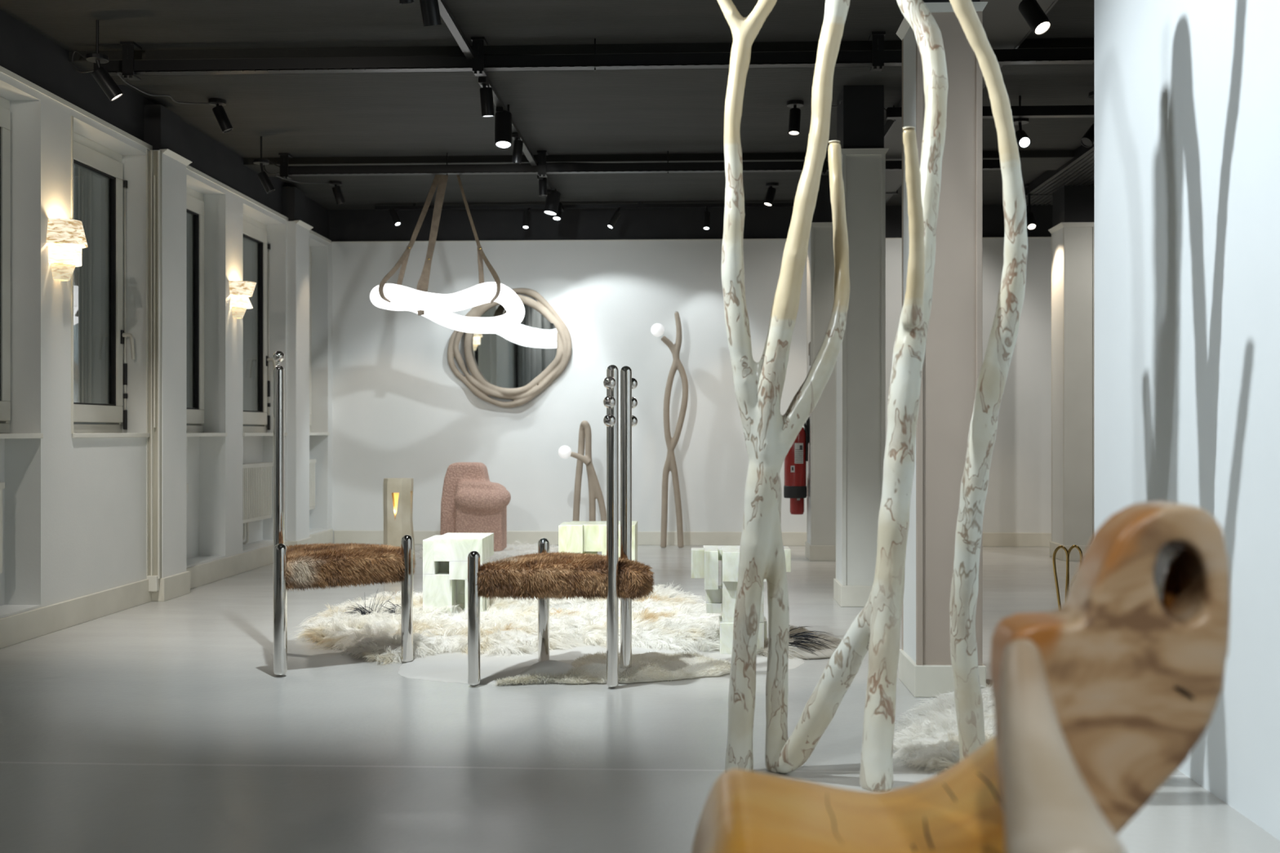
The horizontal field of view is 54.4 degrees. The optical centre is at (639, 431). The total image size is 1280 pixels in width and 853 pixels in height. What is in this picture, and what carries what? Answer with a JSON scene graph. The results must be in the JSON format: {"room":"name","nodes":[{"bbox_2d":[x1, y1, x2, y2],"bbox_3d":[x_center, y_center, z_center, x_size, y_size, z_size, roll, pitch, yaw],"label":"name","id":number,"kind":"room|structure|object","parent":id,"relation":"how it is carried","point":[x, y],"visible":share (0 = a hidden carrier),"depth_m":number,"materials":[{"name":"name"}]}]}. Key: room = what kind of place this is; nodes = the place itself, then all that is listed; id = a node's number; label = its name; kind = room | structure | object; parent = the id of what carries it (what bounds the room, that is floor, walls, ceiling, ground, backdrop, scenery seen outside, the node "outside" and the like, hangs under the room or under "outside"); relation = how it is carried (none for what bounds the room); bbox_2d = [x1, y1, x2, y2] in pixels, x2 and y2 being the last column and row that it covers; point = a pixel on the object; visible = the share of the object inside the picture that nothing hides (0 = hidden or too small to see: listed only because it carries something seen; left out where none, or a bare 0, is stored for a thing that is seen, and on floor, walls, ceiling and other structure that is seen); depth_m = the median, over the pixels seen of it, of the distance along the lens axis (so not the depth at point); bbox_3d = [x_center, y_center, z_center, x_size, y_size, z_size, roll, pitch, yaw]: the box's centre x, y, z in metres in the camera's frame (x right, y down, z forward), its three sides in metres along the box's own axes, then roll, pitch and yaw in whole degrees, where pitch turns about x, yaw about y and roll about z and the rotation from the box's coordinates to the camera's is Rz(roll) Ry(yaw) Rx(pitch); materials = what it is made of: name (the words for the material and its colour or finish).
{"room":"design gallery","nodes":[
{"label":"design gallery","id":0,"kind":"room"},
{"bbox_2d":[0,71,332,618],"bbox_3d":[-2.867,-0.300,3.358,0.390,2.360,12.870,0,0,2],"label":"wall","id":1,"kind":"structure","parent":0,"point":[74,509],"depth_m":6.04,"materials":[{"name":"white paint"}]},
{"bbox_2d":[0,481,4,573],"bbox_3d":[-2.717,0.477,4.948,0.092,0.530,0.546,0,0,2],"label":"radiator","id":2,"kind":"object","parent":1,"relation":"attached to","point":[2,483],"visible":1,"depth_m":5.18,"materials":[{"name":"white metal"}]},
{"bbox_2d":[0,481,4,488],"bbox_3d":[-2.714,0.226,4.948,0.082,0.028,0.546,0,0,2],"label":"grille","id":3,"kind":"object","parent":2,"relation":"attached to","point":[2,483],"depth_m":5.20,"materials":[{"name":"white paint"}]},
{"bbox_2d":[0,96,43,439],"bbox_3d":[-2.702,-0.700,4.997,0.222,1.460,0.760,0,0,2],"label":"window","id":4,"kind":"structure","parent":1,"relation":"in","point":[5,113],"depth_m":5.31,"materials":[{"name":"white paint"}]},
{"bbox_2d":[46,217,88,280],"bbox_3d":[-2.515,-0.801,5.510,0.130,0.262,0.190,0,0,2],"label":"wall sconce","id":5,"kind":"object","parent":1,"relation":"attached to","point":[64,257],"visible":1,"depth_m":5.46,"materials":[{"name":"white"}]},
{"bbox_2d":[71,115,73,433],"bbox_3d":[-2.583,-0.710,5.645,0.025,1.440,0.017,0,0,2],"label":"trim","id":6,"kind":"structure","parent":1,"relation":"attached to","point":[72,117],"depth_m":5.64,"materials":[{"name":"white paint"}]},
{"bbox_2d":[71,131,150,438],"bbox_3d":[-2.658,-0.700,6.042,0.222,1.460,0.790,0,0,2],"label":"window","id":7,"kind":"structure","parent":1,"relation":"in","point":[100,371],"depth_m":6.19,"materials":[{"name":"white paint"}]},
{"bbox_2d":[146,150,161,591],"bbox_3d":[-2.512,-0.312,6.425,0.067,2.275,0.044,0,0,2],"label":"pipe","id":8,"kind":"object","parent":1,"relation":"attached to","point":[153,158],"visible":1,"depth_m":6.42,"materials":[{"name":"white metal"}]},
{"bbox_2d":[0,9,328,239],"bbox_3d":[-2.887,-1.600,3.359,0.350,0.280,12.870,0,0,2],"label":"ceiling beam","id":9,"kind":"structure","parent":1,"relation":"attached to","point":[24,51],"depth_m":6.17,"materials":[{"name":"black paint"}]},
{"bbox_2d":[0,65,331,243],"bbox_3d":[-2.623,-1.462,3.398,0.096,0.044,12.570,0,0,2],"label":"trim","id":10,"kind":"structure","parent":1,"relation":"attached to","point":[167,152],"depth_m":6.36,"materials":[{"name":"white paint"}]},
{"bbox_2d":[0,528,333,648],"bbox_3d":[-2.631,0.820,3.353,0.082,0.120,12.680,0,0,2],"label":"baseboard","id":11,"kind":"structure","parent":1,"relation":"attached to","point":[16,628],"depth_m":6.15,"materials":[{"name":"white paint"}]},
{"bbox_2d":[186,186,226,436],"bbox_3d":[-2.611,-0.700,7.161,0.222,1.460,0.690,0,0,2],"label":"window","id":12,"kind":"structure","parent":1,"relation":"in","point":[195,203],"depth_m":7.40,"materials":[{"name":"white paint"}]},
{"bbox_2d":[143,104,305,222],"bbox_3d":[-2.536,-1.580,6.592,0.100,0.240,4.600,0,0,2],"label":"trim","id":13,"kind":"structure","parent":1,"relation":"attached to","point":[162,126],"depth_m":6.59,"materials":[{"name":"black paint"}]},
{"bbox_2d":[149,150,309,577],"bbox_3d":[-2.507,-0.290,6.601,0.078,2.340,4.660,0,0,2],"label":"pilaster","id":14,"kind":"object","parent":1,"relation":"attached to","point":[174,173],"depth_m":6.72,"materials":[{"name":"white paint"}]},
{"bbox_2d":[229,280,256,318],"bbox_3d":[-2.426,-0.805,7.648,0.130,0.219,0.190,0,0,2],"label":"wall sconce","id":15,"kind":"object","parent":1,"relation":"attached to","point":[239,304],"visible":1,"depth_m":7.60,"materials":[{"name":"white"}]},
{"bbox_2d":[243,462,272,544],"bbox_3d":[-2.578,0.477,8.265,0.092,0.530,0.586,0,0,2],"label":"radiator","id":16,"kind":"object","parent":1,"relation":"attached to","point":[257,477],"visible":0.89,"depth_m":8.23,"materials":[{"name":"white metal"}]},
{"bbox_2d":[243,462,272,468],"bbox_3d":[-2.575,0.226,8.265,0.082,0.028,0.586,0,0,2],"label":"grille","id":17,"kind":"object","parent":16,"relation":"attached to","point":[260,464],"depth_m":8.29,"materials":[{"name":"white metal"}]},
{"bbox_2d":[243,213,287,435],"bbox_3d":[-2.568,-0.700,8.205,0.222,1.460,0.820,0,0,2],"label":"window","id":18,"kind":"structure","parent":1,"relation":"in","point":[256,388],"depth_m":8.42,"materials":[{"name":"white paint"}]},
{"bbox_2d":[309,458,315,510],"bbox_3d":[-2.535,0.477,9.299,0.092,0.530,0.476,0,0,2],"label":"radiator","id":19,"kind":"object","parent":1,"relation":"attached to","point":[312,461],"visible":0.3,"depth_m":9.43,"materials":[{"name":"white metal"}]},
{"bbox_2d":[309,458,315,462],"bbox_3d":[-2.532,0.226,9.299,0.082,0.028,0.476,0,0,2],"label":"grille","id":20,"kind":"object","parent":19,"relation":"attached to","point":[311,460],"depth_m":9.47,"materials":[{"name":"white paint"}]},
{"bbox_2d":[309,245,328,435],"bbox_3d":[-2.522,-0.700,9.294,0.222,1.460,0.640,0,0,2],"label":"window","id":21,"kind":"structure","parent":1,"relation":"in","point":[310,253],"depth_m":9.56,"materials":[{"name":"white paint"}]},
{"bbox_2d":[0,0,1094,209],"bbox_3d":[1.090,-1.792,3.317,8.500,0.195,13.120,0,0,2],"label":"ceiling","id":22,"kind":"structure","parent":0,"point":[612,116],"depth_m":6.27,"materials":[{"name":"paint"}]},
{"bbox_2d":[85,19,123,101],"bbox_3d":[-2.270,-1.573,5.278,0.146,0.335,0.089,0,0,-25],"label":"spotlight","id":23,"kind":"object","parent":22,"relation":"hanging from","point":[100,75],"visible":1,"depth_m":5.26,"materials":[{"name":"black metal"}]},
{"bbox_2d":[208,97,233,133],"bbox_3d":[-2.204,-1.657,6.537,0.123,0.169,0.090,0,0,2],"label":"spotlight","id":24,"kind":"object","parent":22,"relation":"attached to","point":[219,111],"visible":1,"depth_m":6.52,"materials":[{"name":"black metal"}]},
{"bbox_2d":[115,71,217,103],"bbox_3d":[-2.284,-1.628,5.952,0.108,0.179,1.104,0,0,2],"label":"cable","id":25,"kind":"object","parent":24,"relation":"attached to","point":[117,73],"visible":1,"depth_m":5.93,"materials":[{"name":"grey metal"}]},
{"bbox_2d":[253,136,275,193],"bbox_3d":[-2.217,-1.573,7.336,0.122,0.334,0.090,0,0,2],"label":"spotlight","id":26,"kind":"object","parent":22,"relation":"hanging from","point":[263,176],"visible":1,"depth_m":7.32,"materials":[{"name":"black metal"}]},
{"bbox_2d":[275,174,331,183],"bbox_3d":[-2.151,-1.631,8.050,0.019,0.221,1.301,0,0,1],"label":"cable","id":27,"kind":"object","parent":22,"relation":"attached to","point":[275,175],"visible":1,"depth_m":8.02,"materials":[{"name":"grey metal"}]},
{"bbox_2d":[328,180,345,204],"bbox_3d":[-2.114,-1.662,8.679,0.104,0.157,0.101,0,0,2],"label":"spotlight","id":28,"kind":"object","parent":22,"relation":"attached to","point":[337,192],"visible":1,"depth_m":8.66,"materials":[{"name":"black metal"}]},
{"bbox_2d":[369,174,524,333],"bbox_3d":[-1.241,-1.198,7.991,0.993,1.083,0.885,0,0,2],"label":"pendant lamp","id":29,"kind":"object","parent":22,"relation":"hanging from","point":[437,308],"visible":0.98,"depth_m":7.90,"materials":[{"name":"white plastic"}]},
{"bbox_2d":[437,0,564,211],"bbox_3d":[-0.857,-1.694,3.389,0.074,0.092,11.900,0,0,2],"label":"rail","id":30,"kind":"object","parent":22,"relation":"hanging from","point":[446,14],"visible":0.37,"depth_m":5.42,"materials":[{"name":"black metal"},{"name":"dark steel"}]},
{"bbox_2d":[399,0,413,4],"bbox_3d":[-0.812,-1.562,4.269,0.062,0.179,0.111,0,0,2],"label":"spotlight","id":31,"kind":"object","parent":30,"relation":"attached to","point":[402,2],"visible":1,"depth_m":4.28,"materials":[{"name":"black metal"}]},
{"bbox_2d":[419,0,441,26],"bbox_3d":[-0.767,-1.562,4.515,0.081,0.178,0.132,0,0,2],"label":"spotlight","id":32,"kind":"object","parent":30,"relation":"attached to","point":[430,11],"visible":1,"depth_m":4.51,"materials":[{"name":"black metal"}]},
{"bbox_2d":[478,77,494,117],"bbox_3d":[-0.719,-1.565,5.845,0.067,0.171,0.100,0,0,2],"label":"spotlight","id":33,"kind":"object","parent":30,"relation":"hanging from","point":[486,92],"visible":1,"depth_m":5.83,"materials":[{"name":"black metal"}]},
{"bbox_2d":[494,106,511,148],"bbox_3d":[-0.696,-1.550,6.352,0.093,0.202,0.130,0,0,2],"label":"spotlight","id":34,"kind":"object","parent":30,"relation":"attached to","point":[503,118],"visible":1,"depth_m":6.32,"materials":[{"name":"black metal"}]},
{"bbox_2d":[511,133,523,164],"bbox_3d":[-0.681,-1.570,6.917,0.066,0.161,0.100,0,0,2],"label":"spotlight","id":35,"kind":"object","parent":30,"relation":"attached to","point":[518,144],"visible":0.98,"depth_m":6.90,"materials":[{"name":"black metal"}]},
{"bbox_2d":[537,175,546,196],"bbox_3d":[-0.630,-1.587,8.050,0.059,0.127,0.100,0,0,2],"label":"spotlight","id":36,"kind":"object","parent":30,"relation":"attached to","point":[542,180],"visible":0.95,"depth_m":8.03,"materials":[{"name":"black metal"}]},
{"bbox_2d":[543,189,560,215],"bbox_3d":[-0.600,-1.566,8.512,0.119,0.172,0.119,0,0,2],"label":"spotlight","id":37,"kind":"object","parent":30,"relation":"attached to","point":[553,198],"visible":0.94,"depth_m":8.47,"materials":[{"name":"black metal"}]},
{"bbox_2d":[552,202,562,220],"bbox_3d":[-0.595,-1.587,8.980,0.065,0.132,0.118,0,0,2],"label":"spotlight","id":38,"kind":"object","parent":30,"relation":"attached to","point":[557,217],"visible":0.63,"depth_m":8.95,"materials":[{"name":"black metal"}]},
{"bbox_2d":[71,31,1094,79],"bbox_3d":[-0.287,-1.660,5.512,4.536,0.160,0.090,0,0,2],"label":"ceiling beam","id":39,"kind":"structure","parent":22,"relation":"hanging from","point":[877,58],"depth_m":5.50,"materials":[{"name":"black metal"}]},
{"bbox_2d":[374,201,794,209],"bbox_3d":[-0.099,-1.718,9.432,3.849,0.045,0.040,0,0,2],"label":"rail","id":40,"kind":"object","parent":22,"relation":"hanging from","point":[638,205],"visible":0.66,"depth_m":9.43,"materials":[{"name":"black metal"}]},
{"bbox_2d":[388,208,400,226],"bbox_3d":[-1.843,-1.614,9.347,0.089,0.180,0.312,0,0,-12],"label":"spotlight","id":41,"kind":"object","parent":40,"relation":"attached to","point":[392,211],"visible":1,"depth_m":9.22,"materials":[{"name":"grey metal"}]},
{"bbox_2d":[522,207,530,228],"bbox_3d":[-0.842,-1.604,9.331,0.048,0.200,0.268,0,0,2],"label":"spotlight","id":42,"kind":"object","parent":40,"relation":"attached to","point":[526,213],"visible":1,"depth_m":9.22,"materials":[{"name":"grey metal"}]},
{"bbox_2d":[607,207,621,228],"bbox_3d":[-0.165,-1.603,9.308,0.087,0.201,0.249,0,0,22],"label":"spotlight","id":43,"kind":"object","parent":40,"relation":"attached to","point":[616,215],"visible":1,"depth_m":9.22,"materials":[{"name":"grey metal"}]},
{"bbox_2d":[702,206,710,230],"bbox_3d":[0.506,-1.600,9.302,0.048,0.208,0.211,0,0,9],"label":"spotlight","id":44,"kind":"object","parent":40,"relation":"attached to","point":[706,214],"visible":1,"depth_m":9.22,"materials":[{"name":"grey metal"}]},
{"bbox_2d":[263,147,1000,179],"bbox_3d":[-0.069,-1.660,7.725,4.586,0.160,0.090,0,0,2],"label":"ceiling beam","id":45,"kind":"structure","parent":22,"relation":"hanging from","point":[543,168],"depth_m":7.73,"materials":[{"name":"black metal"}]},
{"bbox_2d":[764,182,778,206],"bbox_3d":[0.921,-1.662,8.736,0.106,0.163,0.094,0,0,2],"label":"spotlight","id":46,"kind":"object","parent":22,"relation":"attached to","point":[771,193],"visible":1,"depth_m":8.71,"materials":[{"name":"black metal"}]},
{"bbox_2d":[786,99,804,135],"bbox_3d":[0.820,-1.653,6.568,0.090,0.178,0.096,0,0,2],"label":"spotlight","id":47,"kind":"object","parent":22,"relation":"attached to","point":[794,113],"visible":1,"depth_m":6.54,"materials":[{"name":"black metal"}]},
{"bbox_2d":[884,0,1057,203],"bbox_3d":[1.534,-1.703,6.642,0.370,0.074,5.000,0,0,2],"label":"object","id":48,"kind":"object","parent":22,"relation":"hanging from","point":[1004,25],"visible":0.3,"depth_m":5.26,"materials":[{"name":"metal"}]},
{"bbox_2d":[1012,95,1031,148],"bbox_3d":[1.968,-1.594,6.416,0.090,0.292,0.164,0,0,2],"label":"spotlight","id":49,"kind":"object","parent":22,"relation":"hanging from","point":[1024,141],"visible":0.92,"depth_m":6.40,"materials":[{"name":"black metal"}]},
{"bbox_2d":[1023,183,1035,230],"bbox_3d":[2.741,-1.578,8.748,0.090,0.332,0.143,0,0,2],"label":"spotlight","id":50,"kind":"object","parent":22,"relation":"hanging from","point":[1031,224],"visible":0.73,"depth_m":8.72,"materials":[{"name":"black metal"}]},
{"bbox_2d":[1018,0,1051,35],"bbox_3d":[1.500,-1.626,4.759,0.089,0.233,0.151,0,0,-25],"label":"spotlight","id":51,"kind":"object","parent":22,"relation":"attached to","point":[1033,13],"visible":1,"depth_m":4.73,"materials":[{"name":"black metal"}]},
{"bbox_2d":[1023,142,1094,204],"bbox_3d":[2.837,-1.703,6.787,0.420,0.074,4.800,0,0,2],"label":"tray","id":52,"kind":"object","parent":22,"relation":"attached to","point":[1080,170],"visible":0.2,"depth_m":8.24,"materials":[{"name":"metal"}]},
{"bbox_2d":[885,105,1094,119],"bbox_3d":[2.468,-1.635,6.347,2.400,0.050,0.050,0,0,2],"label":"crossbar","id":53,"kind":"object","parent":52,"relation":"attached to","point":[1032,111],"visible":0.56,"depth_m":6.34,"materials":[{"name":"black metal"}]},
{"bbox_2d":[1080,90,1094,147],"bbox_3d":[2.269,-1.562,6.227,0.150,0.288,0.089,0,0,-25],"label":"spotlight","id":54,"kind":"object","parent":22,"relation":"hanging from","point":[1087,140],"visible":0.53,"depth_m":6.20,"materials":[{"name":"black metal"}]},
{"bbox_2d":[0,544,1279,852],"bbox_3d":[1.090,0.930,3.317,8.500,0.100,13.120,0,0,2],"label":"floor","id":55,"kind":"structure","parent":0,"point":[170,726],"depth_m":3.51,"materials":[{"name":"concrete"}]},
{"bbox_2d":[272,351,415,676],"bbox_3d":[-1.131,0.280,4.785,0.538,1.198,0.574,0,0,-17],"label":"chair","id":56,"kind":"object","parent":55,"relation":"on","point":[313,566],"visible":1,"depth_m":4.64,"materials":[{"name":"silver metal"}]},
{"bbox_2d":[382,478,415,564],"bbox_3d":[-1.578,0.594,8.150,0.200,0.571,0.180,0,0,2],"label":"lamp","id":57,"kind":"object","parent":55,"relation":"on","point":[397,493],"visible":0.82,"depth_m":8.07,"materials":[{"name":"plastic"}]},
{"bbox_2d":[288,587,592,665],"bbox_3d":[-0.932,0.777,5.590,1.292,0.206,1.826,0,0,-32],"label":"rug","id":58,"kind":"object","parent":55,"relation":"on","point":[371,629],"visible":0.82,"depth_m":5.20,"materials":[{"name":"white fur"}]},
{"bbox_2d":[422,533,493,615],"bbox_3d":[-0.850,0.683,5.827,0.280,0.391,0.330,0,0,2],"label":"side table","id":59,"kind":"object","parent":58,"relation":"on","point":[445,557],"visible":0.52,"depth_m":5.70,"materials":[{"name":"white stone"}]},
{"bbox_2d":[414,540,558,563],"bbox_3d":[-0.983,0.846,8.751,1.203,0.068,1.427,0,0,-14],"label":"rug","id":60,"kind":"object","parent":55,"relation":"on","point":[513,549],"visible":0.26,"depth_m":8.80,"materials":[{"name":"white fur"}]},
{"bbox_2d":[440,462,511,551],"bbox_3d":[-1.182,0.542,8.909,0.526,0.635,0.402,0,0,2],"label":"upholstered seat","id":61,"kind":"object","parent":60,"relation":"on","point":[470,503],"visible":0.82,"depth_m":8.80,"materials":[{"name":"pink fabric"}]},
{"bbox_2d":[420,594,606,606],"bbox_3d":[-0.530,0.836,6.510,1.313,0.088,0.664,0,0,-10],"label":"rug","id":62,"kind":"object","parent":55,"relation":"on","point":[556,602],"visible":0.02,"depth_m":6.34,"materials":[{"name":"white fur"}]},
{"bbox_2d":[558,520,637,562],"bbox_3d":[-0.225,0.687,6.734,0.410,0.384,0.310,0,0,2],"label":"stool","id":63,"kind":"object","parent":62,"relation":"on","point":[579,536],"visible":0.45,"depth_m":6.62,"materials":[{"name":"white stone"}]},
{"bbox_2d":[558,420,606,521],"bbox_3d":[-0.407,0.400,9.066,0.385,0.959,0.150,0,0,-12],"label":"lamp","id":64,"kind":"object","parent":55,"relation":"on","point":[595,492],"visible":0.75,"depth_m":9.03,"materials":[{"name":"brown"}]},
{"bbox_2d":[398,644,804,686],"bbox_3d":[-0.129,0.844,4.867,1.526,0.071,1.212,0,0,2],"label":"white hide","id":65,"kind":"object","parent":55,"relation":"on","point":[495,669],"visible":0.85,"depth_m":4.62,"materials":[{"name":"beige fur"}]},
{"bbox_2d":[467,364,655,688],"bbox_3d":[-0.241,0.324,4.451,0.639,1.111,0.500,0,0,11],"label":"chair","id":66,"kind":"object","parent":65,"relation":"on","point":[543,575],"visible":0.98,"depth_m":4.27,"materials":[{"name":"silver metal"}]},
{"bbox_2d":[551,650,731,684],"bbox_3d":[0.004,0.847,4.559,0.723,0.063,0.489,0,0,-5],"label":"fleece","id":67,"kind":"object","parent":65,"relation":"on","point":[651,666],"visible":0.82,"depth_m":4.44,"materials":[{"name":"beige fur"}]},
{"bbox_2d":[691,545,791,654],"bbox_3d":[0.405,0.673,5.016,0.396,0.411,0.320,0,0,2],"label":"side table","id":68,"kind":"object","parent":65,"relation":"on","point":[721,598],"visible":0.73,"depth_m":4.90,"materials":[{"name":"stone"}]},
{"bbox_2d":[549,582,720,653],"bbox_3d":[-0.010,0.817,5.757,1.051,0.125,1.777,0,0,0],"label":"rug","id":69,"kind":"object","parent":55,"relation":"on","point":[668,619],"visible":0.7,"depth_m":5.30,"materials":[{"name":"white fur"}]},
{"bbox_2d":[651,311,688,547],"bbox_3d":[0.222,-0.014,9.394,0.283,1.782,0.100,0,0,-15],"label":"lamp","id":70,"kind":"object","parent":55,"relation":"on","point":[657,329],"visible":1,"depth_m":9.38,"materials":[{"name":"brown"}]},
{"bbox_2d":[756,624,841,660],"bbox_3d":[0.679,0.820,5.094,0.450,0.118,0.714,0,0,2],"label":"rug","id":71,"kind":"object","parent":55,"relation":"on","point":[803,643],"visible":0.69,"depth_m":4.87,"materials":[{"name":"grey fur"}]},
{"bbox_2d":[804,175,835,560],"bbox_3d":[1.275,-0.435,8.604,0.251,2.630,0.328,0,0,2],"label":"column","id":72,"kind":"structure","parent":55,"relation":"on","point":[820,543],"depth_m":8.46,"materials":[{"name":"white paint"}]},
{"bbox_2d":[783,417,808,498],"bbox_3d":[1.079,0.172,8.588,0.173,0.573,0.158,0,0,2],"label":"fire extinguisher","id":73,"kind":"object","parent":72,"relation":"attached to","point":[795,461],"visible":0.66,"depth_m":8.52,"materials":[{"name":"red metal"}]},
{"bbox_2d":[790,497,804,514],"bbox_3d":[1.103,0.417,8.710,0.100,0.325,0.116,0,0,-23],"label":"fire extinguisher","id":74,"kind":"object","parent":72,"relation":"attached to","point":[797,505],"visible":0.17,"depth_m":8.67,"materials":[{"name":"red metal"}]},
{"bbox_2d":[808,342,810,365],"bbox_3d":[1.160,-0.530,8.515,0.009,0.160,0.060,0,0,2],"label":"wall sign","id":75,"kind":"object","parent":72,"relation":"attached to","point":[809,344],"visible":1,"depth_m":8.49,"materials":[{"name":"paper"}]},
{"bbox_2d":[833,84,888,607],"bbox_3d":[1.131,-0.435,6.399,0.251,2.630,0.328,0,0,2],"label":"column","id":76,"kind":"structure","parent":55,"relation":"on","point":[860,363],"depth_m":6.25,"materials":[{"name":"white paint"}]},
{"bbox_2d":[831,99,895,121],"bbox_3d":[1.055,-1.689,6.456,0.470,0.139,0.324,0,0,26],"label":"cable","id":77,"kind":"object","parent":76,"relation":"attached to","point":[885,109],"visible":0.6,"depth_m":6.49,"materials":[{"name":"grey metal"}]},
{"bbox_2d":[717,0,1027,791],"bbox_3d":[0.553,-0.196,3.103,0.778,2.180,0.421,0,0,2],"label":"sculpture","id":78,"kind":"object","parent":55,"relation":"on","point":[769,435],"visible":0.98,"depth_m":3.11,"materials":[{"name":"white brown-veined marble"},{"name":"smooth cream stone"}]},
{"bbox_2d":[896,0,987,697],"bbox_3d":[1.032,-0.435,4.273,0.251,2.630,0.328,0,0,2],"label":"column","id":79,"kind":"structure","parent":55,"relation":"on","point":[952,365],"depth_m":4.13,"materials":[{"name":"white paint"}]},
{"bbox_2d":[893,680,995,774],"bbox_3d":[0.957,0.830,3.722,0.474,0.099,1.198,0,0,21],"label":"rug","id":80,"kind":"object","parent":55,"relation":"on","point":[930,737],"visible":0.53,"depth_m":3.45,"materials":[{"name":"white fur"}]},
{"bbox_2d":[691,501,1230,852],"bbox_3d":[0.293,0.476,1.277,0.567,0.808,0.538,0,0,24],"label":"wooden sculpture","id":81,"kind":"object","parent":55,"relation":"on","point":[1100,698],"visible":1,"depth_m":1.22,"materials":[{"name":"orange wood"}]},
{"bbox_2d":[986,679,991,684],"bbox_3d":[1.294,0.874,3.955,0.226,0.011,0.812,0,0,2],"label":"rug","id":82,"kind":"object","parent":55,"relation":"on","point":[988,681],"visible":0.02,"depth_m":4.31,"materials":[{"name":"white fur"}]},
{"bbox_2d":[1052,545,1083,608],"bbox_3d":[1.663,0.649,4.714,0.142,0.459,0.358,0,0,41],"label":"wire stand","id":83,"kind":"object","parent":55,"relation":"on","point":[1067,552],"visible":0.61,"depth_m":4.60,"materials":[{"name":"brown"}]},
{"bbox_2d":[1048,184,1094,560],"bbox_3d":[2.994,-0.435,8.604,0.251,2.630,0.328,0,0,2],"label":"column","id":84,"kind":"structure","parent":55,"relation":"on","point":[1072,231],"depth_m":8.46,"materials":[{"name":"white paint"}]},
{"bbox_2d":[332,238,1051,543],"bbox_3d":[1.473,-0.300,9.589,7.860,2.360,0.045,0,0,2],"label":"wall","id":85,"kind":"structure","parent":0,"point":[400,410],"depth_m":9.64,"materials":[{"name":"white paint"}]},
{"bbox_2d":[447,288,571,408],"bbox_3d":[-1.010,-0.648,9.628,0.967,0.929,0.096,0,0,2],"label":"round mirror","id":86,"kind":"object","parent":85,"relation":"attached to","point":[517,364],"visible":0.88,"depth_m":9.61,"materials":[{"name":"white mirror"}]},
{"bbox_2d":[471,303,557,388],"bbox_3d":[-0.973,-0.665,9.636,0.722,0.724,0.058,0,0,2],"label":"mirror glass","id":87,"kind":"object","parent":86,"relation":"attached to","point":[525,356],"depth_m":9.62,"materials":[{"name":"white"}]},
{"bbox_2d":[328,204,1052,241],"bbox_3d":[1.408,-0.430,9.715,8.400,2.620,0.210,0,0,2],"label":"ceiling beam","id":88,"kind":"structure","parent":85,"relation":"attached to","point":[589,224],"depth_m":9.69,"materials":[{"name":"black paint"}]},
{"bbox_2d":[332,236,1051,242],"bbox_3d":[1.498,-1.480,9.583,7.810,0.008,0.046,0,0,2],"label":"trim","id":89,"kind":"structure","parent":85,"relation":"attached to","point":[1028,237],"depth_m":9.63,"materials":[{"name":"white paint"}]},
{"bbox_2d":[333,530,1051,546],"bbox_3d":[1.505,0.828,9.558,7.794,0.105,0.015,0,0,2],"label":"baseboard","id":90,"kind":"structure","parent":85,"relation":"attached to","point":[644,538],"depth_m":9.60,"materials":[{"name":"white paint"}]},
{"bbox_2d":[1094,0,1279,840],"bbox_3d":[1.350,-0.430,0.426,0.138,2.620,6.965,0,0,2],"label":"wall","id":91,"kind":"structure","parent":0,"point":[1187,92],"depth_m":3.07,"materials":[{"name":"white paint"}]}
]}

